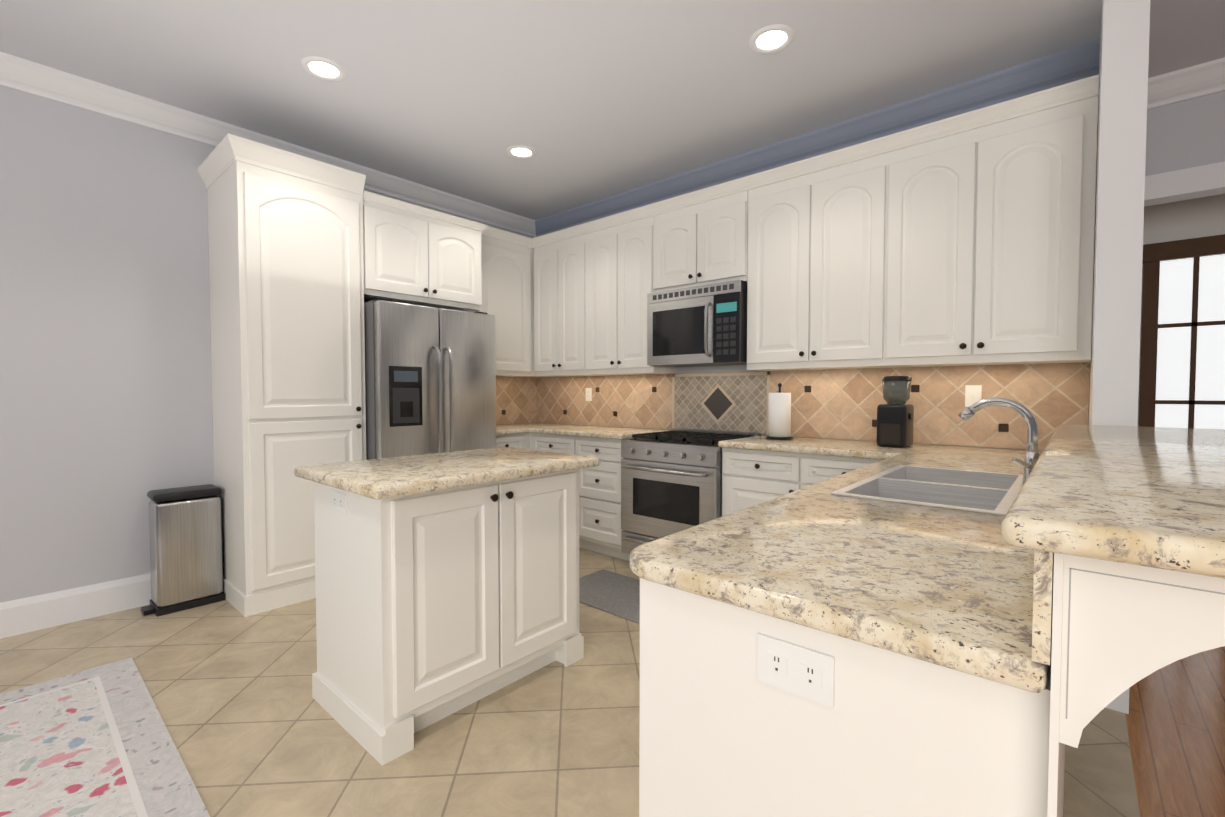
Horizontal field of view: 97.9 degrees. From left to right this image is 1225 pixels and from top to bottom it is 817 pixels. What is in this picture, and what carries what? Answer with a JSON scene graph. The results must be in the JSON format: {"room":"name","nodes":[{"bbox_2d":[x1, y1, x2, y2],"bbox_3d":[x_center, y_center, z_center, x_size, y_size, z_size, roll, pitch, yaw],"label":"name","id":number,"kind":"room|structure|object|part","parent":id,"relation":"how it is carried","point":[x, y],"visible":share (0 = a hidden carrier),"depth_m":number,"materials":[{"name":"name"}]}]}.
{"room":"kitchen","nodes":[
{"label":"kitchen","id":0,"kind":"room"},
{"bbox_2d":[0,85,534,602],"bbox_3d":[-3.070,-0.294,2.810,0.100,2.920,7.100,2,2,41],"label":"wall","id":1,"kind":"structure","parent":0,"point":[106,419],"depth_m":2.96,"materials":[{"name":"grey paint"}]},
{"bbox_2d":[0,573,150,638],"bbox_3d":[-3.947,1.109,1.760,0.016,0.180,4.300,2,2,41],"label":"baseboard","id":2,"kind":"structure","parent":1,"relation":"attached to","point":[31,614],"depth_m":2.90,"materials":[{"name":"white wood"}]},
{"bbox_2d":[0,52,535,236],"bbox_3d":[-3.026,-1.688,2.662,0.105,0.125,7.000,2,2,41],"label":"crown molding","id":3,"kind":"structure","parent":1,"relation":"attached to","point":[30,77],"depth_m":3.19,"materials":[{"name":"white wood"}]},
{"bbox_2d":[362,191,485,312],"bbox_3d":[-1.539,-1.089,3.992,0.619,0.656,0.919,2,2,41],"label":"upper cabinet","id":4,"kind":"object","parent":1,"relation":"attached to","point":[413,254],"depth_m":3.75,"materials":[{"name":"white paint"}]},
{"bbox_2d":[486,226,533,376],"bbox_3d":[-1.107,-0.917,4.713,0.329,1.246,0.725,2,2,41],"label":"upper cabinet","id":5,"kind":"object","parent":1,"relation":"attached to","point":[509,256],"depth_m":4.71,"materials":[{"name":"white paint"}]},
{"bbox_2d":[496,376,535,423],"bbox_3d":[-1.118,-0.076,4.965,0.015,0.448,1.050,2,2,41],"label":"backsplash","id":6,"kind":"structure","parent":1,"relation":"attached to","point":[515,396],"depth_m":5.16,"materials":[{"name":"tile"}]},
{"bbox_2d":[0,548,1139,816],"bbox_3d":[-1.327,1.234,1.601,4.380,0.060,7.500,2,2,41],"label":"floor","id":7,"kind":"structure","parent":0,"point":[254,728],"depth_m":1.97,"materials":[{"name":"beige tile"}]},
{"bbox_2d":[0,657,209,816],"bbox_3d":[-2.007,1.224,0.813,2.610,0.008,2.220,2,2,41],"label":"area rug","id":8,"kind":"object","parent":7,"relation":"on","point":[96,742],"visible":1,"depth_m":1.84,"materials":[{"name":"white fabric"}]},
{"bbox_2d":[141,484,224,616],"bbox_3d":[-2.532,0.815,3.134,0.218,0.682,0.364,2,2,41],"label":"trash can","id":9,"kind":"object","parent":7,"relation":"on","point":[185,531],"visible":1,"depth_m":3.07,"materials":[{"name":"silver metal"}]},
{"bbox_3d":[-2.517,0.497,3.142,0.218,0.046,0.318,2,2,41],"label":"lid","id":10,"kind":"part","parent":9,"relation":"part of","materials":[{"name":"black plastic"}]},
{"bbox_2d":[197,133,365,616],"bbox_3d":[-2.062,-0.167,3.376,0.678,2.630,0.728,2,2,41],"label":"tall cabinet","id":11,"kind":"object","parent":7,"relation":"on","point":[286,265],"visible":1,"depth_m":3.12,"materials":[{"name":"white paint"}]},
{"bbox_2d":[364,298,495,459],"bbox_3d":[-1.432,0.195,3.937,0.847,1.833,0.896,2,2,41],"label":"fridge","id":12,"kind":"object","parent":7,"relation":"on","point":[430,380],"visible":0.52,"depth_m":3.60,"materials":[{"name":"silver metal"}]},
{"bbox_3d":[-1.356,0.174,3.556,0.078,1.727,0.417,2,2,41],"label":"door","id":13,"kind":"part","parent":12,"relation":"part of","materials":[{"name":"silver metal"}]},
{"bbox_3d":[-1.260,-0.037,3.544,0.081,0.784,0.423,2,2,41],"label":"handle","id":14,"kind":"part","parent":12,"relation":"part of","materials":[{"name":"silver metal"}]},
{"bbox_3d":[-1.060,0.164,3.894,0.078,1.727,0.467,2,2,41],"label":"door","id":15,"kind":"part","parent":12,"relation":"part of","materials":[{"name":"silver metal"}]},
{"bbox_2d":[312,469,583,765],"bbox_3d":[-0.670,0.726,2.326,0.644,0.910,0.968,2,2,41],"label":"kitchen island","id":16,"kind":"object","parent":7,"relation":"on","point":[432,607],"visible":1,"depth_m":2.01,"materials":[{"name":"white paint"}]},
{"bbox_2d":[332,491,345,514],"bbox_3d":[-1.025,0.351,1.995,0.118,0.074,0.006,2,2,41],"label":"outlet","id":17,"kind":"object","parent":16,"relation":"attached to","point":[338,502],"visible":1,"depth_m":1.99,"materials":[{"name":"white plastic"}]},
{"bbox_2d":[294,447,598,499],"bbox_3d":[-0.669,0.249,2.301,0.720,0.043,1.045,2,2,41],"label":"island countertop","id":18,"kind":"structure","parent":16,"relation":"on","point":[383,478],"depth_m":2.08,"materials":[{"name":"stone"}]},
{"bbox_2d":[496,433,527,448],"bbox_3d":[-1.106,0.657,4.551,0.608,0.910,0.408,2,2,41],"label":"base cabinet","id":19,"kind":"object","parent":7,"relation":"on","point":[519,440],"depth_m":4.41,"materials":[{"name":"white paint"}]},
{"bbox_2d":[528,433,575,454],"bbox_3d":[-0.310,0.656,4.604,0.561,0.910,0.609,2,2,41],"label":"base cabinet","id":20,"kind":"object","parent":7,"relation":"on","point":[565,444],"depth_m":4.35,"materials":[{"name":"white paint"}]},
{"bbox_2d":[576,436,633,560],"bbox_3d":[0.096,0.667,4.250,0.517,0.910,0.609,2,2,41],"label":"base cabinet","id":21,"kind":"object","parent":7,"relation":"on","point":[600,529],"depth_m":4.02,"materials":[{"name":"white paint"}]},
{"bbox_2d":[496,422,668,439],"bbox_3d":[-0.493,0.185,4.434,1.664,0.039,1.055,2,2,41],"label":"countertop","id":22,"kind":"structure","parent":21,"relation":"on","point":[609,432],"depth_m":4.31,"materials":[{"name":"stone"}]},
{"bbox_2d":[579,569,639,623],"bbox_3d":[0.106,1.148,3.255,0.920,0.008,0.520,2,2,41],"label":"area rug","id":23,"kind":"object","parent":7,"relation":"on","point":[613,593],"visible":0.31,"depth_m":3.29,"materials":[{"name":"grey fabric"}]},
{"bbox_2d":[621,428,760,553],"bbox_3d":[0.532,0.654,3.767,0.760,0.965,0.706,2,2,41],"label":"range","id":24,"kind":"object","parent":7,"relation":"on","point":[671,480],"visible":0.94,"depth_m":3.56,"materials":[{"name":"silver metal"}]},
{"bbox_2d":[722,447,881,515],"bbox_3d":[1.271,0.698,3.225,1.054,0.910,0.609,2,2,41],"label":"base cabinet","id":25,"kind":"object","parent":7,"relation":"on","point":[750,478],"depth_m":3.12,"materials":[{"name":"white paint"}]},
{"bbox_2d":[639,585,1069,816],"bbox_3d":[0.545,0.764,1.130,0.600,0.910,0.815,2,2,41],"label":"base cabinet","id":26,"kind":"object","parent":7,"relation":"on","point":[898,739],"depth_m":0.79,"materials":[{"name":"white paint"}]},
{"bbox_2d":[757,633,834,708],"bbox_3d":[0.275,0.395,0.808,0.118,0.074,0.006,2,2,41],"label":"outlet","id":27,"kind":"object","parent":26,"relation":"attached to","point":[806,673],"visible":1,"depth_m":0.80,"materials":[{"name":"white plastic"}]},
{"bbox_2d":[630,435,1125,716],"bbox_3d":[0.797,0.256,2.162,1.713,0.039,2.784,2,2,41],"label":"countertop","id":28,"kind":"structure","parent":26,"relation":"on","point":[928,586],"depth_m":0.87,"materials":[{"name":"beige stone"}]},
{"bbox_2d":[766,383,792,439],"bbox_3d":[1.076,0.015,3.435,0.170,0.362,0.170,2,2,41],"label":"paper towel holder","id":29,"kind":"object","parent":28,"relation":"on","point":[779,415],"visible":1,"depth_m":3.38,"materials":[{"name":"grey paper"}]},
{"bbox_2d":[876,376,913,447],"bbox_3d":[1.582,0.014,2.970,0.163,0.391,0.195,2,2,41],"label":"coffee grinder","id":30,"kind":"object","parent":28,"relation":"on","point":[895,416],"visible":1,"depth_m":2.92,"materials":[{"name":"black plastic"}]},
{"bbox_2d":[830,465,1017,512],"bbox_3d":[1.074,0.350,1.754,0.422,0.210,0.812,2,2,41],"label":"sink","id":31,"kind":"object","parent":28,"relation":"in","point":[980,490],"depth_m":1.80,"materials":[{"name":"silver metal"}]},
{"bbox_2d":[958,397,1037,476],"bbox_3d":[1.126,0.110,1.561,0.209,0.287,0.134,2,2,41],"label":"faucet","id":32,"kind":"object","parent":28,"relation":"on","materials":[{"name":"silver metal"}]},
{"bbox_2d":[994,425,1224,584],"bbox_3d":[1.318,0.111,1.207,0.524,0.034,2.157,2,2,41],"label":"countertop","id":33,"kind":"structure","parent":26,"relation":"on","point":[1135,499],"depth_m":0.64,"materials":[{"name":"beige stone"}]},
{"bbox_2d":[0,0,1224,219],"bbox_3d":[0.281,-1.746,0.901,7.600,0.100,8.700,2,2,41],"label":"ceiling","id":34,"kind":"structure","parent":0,"point":[590,100],"depth_m":2.72,"materials":[{"name":"white paint"}]},
{"bbox_2d":[301,56,346,80],"bbox_3d":[-1.489,-1.750,2.752,0.210,0.006,0.210,2,2,41],"label":"recessed light","id":35,"kind":"object","parent":34,"relation":"in","point":[322,68],"visible":1,"depth_m":2.75,"materials":[{"name":"white"}]},
{"bbox_2d":[506,145,536,158],"bbox_3d":[-0.632,-1.779,3.703,0.210,0.006,0.210,2,2,41],"label":"recessed light","id":36,"kind":"object","parent":34,"relation":"in","point":[521,151],"visible":1,"depth_m":3.69,"materials":[{"name":"white"}]},
{"bbox_2d":[749,24,794,53],"bbox_3d":[0.752,-1.742,2.522,0.210,0.006,0.210,2,2,41],"label":"recessed light","id":37,"kind":"object","parent":34,"relation":"in","point":[773,38],"visible":1,"depth_m":2.51,"materials":[{"name":"white"}]},
{"bbox_2d":[542,360,1090,450],"bbox_3d":[0.885,-0.331,4.003,4.290,2.920,0.100,2,2,41],"label":"wall","id":38,"kind":"structure","parent":0,"point":[717,369],"depth_m":3.99,"materials":[{"name":"grey paint"}]},
{"bbox_2d":[534,223,585,376],"bbox_3d":[-0.372,-0.919,4.796,0.665,1.246,0.328,2,2,41],"label":"upper cabinet","id":39,"kind":"object","parent":38,"relation":"attached to","point":[559,256],"depth_m":4.65,"materials":[{"name":"white paint"}]},
{"bbox_2d":[586,203,676,375],"bbox_3d":[0.143,-0.905,4.347,0.701,1.246,0.328,2,2,41],"label":"upper cabinet","id":40,"kind":"object","parent":38,"relation":"attached to","point":[620,246],"depth_m":4.21,"materials":[{"name":"white paint"}]},
{"bbox_2d":[654,177,745,292],"bbox_3d":[0.694,-1.183,3.857,0.756,0.661,0.328,2,2,41],"label":"upper cabinet","id":41,"kind":"object","parent":38,"relation":"attached to","point":[700,235],"depth_m":3.71,"materials":[{"name":"white paint"}]},
{"bbox_2d":[647,280,746,366],"bbox_3d":[0.650,-0.580,3.825,0.750,0.529,0.453,2,2,41],"label":"microwave","id":42,"kind":"object","parent":41,"relation":"attached to","point":[701,325],"visible":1,"depth_m":3.66,"materials":[{"name":"silver metal"}]},
{"bbox_2d":[536,362,1089,449],"bbox_3d":[0.795,-0.046,4.009,4.155,0.448,0.019,2,2,41],"label":"backsplash","id":43,"kind":"structure","parent":38,"relation":"attached to","point":[845,403],"depth_m":3.45,"materials":[{"name":"tile"}]},
{"bbox_2d":[586,388,591,400],"bbox_3d":[-0.218,-0.128,4.883,0.075,0.120,0.006,2,2,41],"label":"electrical outlet","id":44,"kind":"object","parent":43,"relation":"attached to","point":[588,394],"visible":1,"depth_m":4.88,"materials":[{"name":"white plastic"}]},
{"bbox_2d":[965,385,981,406],"bbox_3d":[1.994,-0.068,2.948,0.075,0.120,0.014,2,2,41],"label":"outlet","id":45,"kind":"object","parent":43,"relation":"attached to","point":[973,394],"visible":0.93,"depth_m":2.95,"materials":[{"name":"white plastic"}]},
{"bbox_2d":[535,39,1099,236],"bbox_3d":[0.768,-1.727,3.925,4.160,0.125,0.105,2,2,41],"label":"crown molding","id":46,"kind":"structure","parent":38,"relation":"attached to","point":[1073,64],"depth_m":3.25,"materials":[{"name":"blue paint"}]},
{"bbox_2d":[746,135,889,370],"bbox_3d":[1.298,-0.874,3.339,0.839,1.246,0.328,2,2,41],"label":"upper cabinet","id":47,"kind":"object","parent":38,"relation":"attached to","point":[818,227],"depth_m":3.18,"materials":[{"name":"white paint"}]},
{"bbox_2d":[886,74,1098,367],"bbox_3d":[1.937,-0.857,2.782,0.856,1.246,0.328,2,2,41],"label":"upper cabinet","id":48,"kind":"object","parent":38,"relation":"attached to","point":[965,239],"depth_m":2.62,"materials":[{"name":"white paint"}]},
{"bbox_2d":[1089,0,1149,713],"bbox_3d":[2.189,-0.280,2.335,0.130,2.920,0.700,2,2,41],"label":"column","id":49,"kind":"structure","parent":0,"point":[1120,186],"depth_m":2.06,"materials":[{"name":"white"}]},
{"bbox_2d":[1030,557,1061,664],"bbox_3d":[1.166,0.192,1.381,0.016,0.136,2.096,2,2,41],"label":"backsplash","id":50,"kind":"structure","parent":49,"relation":"attached to","point":[1045,574],"depth_m":0.59,"materials":[{"name":"beige stone"}]},
{"bbox_2d":[1125,646,1224,816],"bbox_3d":[1.931,1.297,-0.445,3.220,0.060,8.700,2,2,41],"label":"floor","id":51,"kind":"structure","parent":0,"point":[1175,719],"depth_m":1.93,"materials":[{"name":"brown wood"}]},
{"bbox_2d":[1137,194,1224,425],"bbox_3d":[4.458,-0.284,2.479,3.320,2.920,0.100,2,2,41],"label":"wall","id":52,"kind":"structure","parent":0,"point":[1188,219],"depth_m":3.24,"materials":[{"name":"white paint"}]},
{"bbox_2d":[1138,234,1224,428],"bbox_3d":[3.499,0.068,3.224,0.510,2.170,0.050,2,2,41],"label":"hall door","id":53,"kind":"structure","parent":52,"relation":"in","point":[1182,371],"depth_m":3.24,"materials":[{"name":"brown wood"}]},
{"bbox_2d":[1144,91,1224,206],"bbox_3d":[4.105,-1.418,1.955,3.210,0.620,0.140,2,2,41],"label":"wall","id":54,"kind":"structure","parent":0,"point":[1185,149],"depth_m":2.82,"materials":[{"name":"grey paint"}]},
{"bbox_2d":[1147,57,1224,109],"bbox_3d":[4.037,-1.663,1.870,3.210,0.125,0.105,2,2,41],"label":"crown molding","id":55,"kind":"structure","parent":54,"relation":"attached to","point":[1199,80],"depth_m":2.77,"materials":[{"name":"white wood"}]}
]}

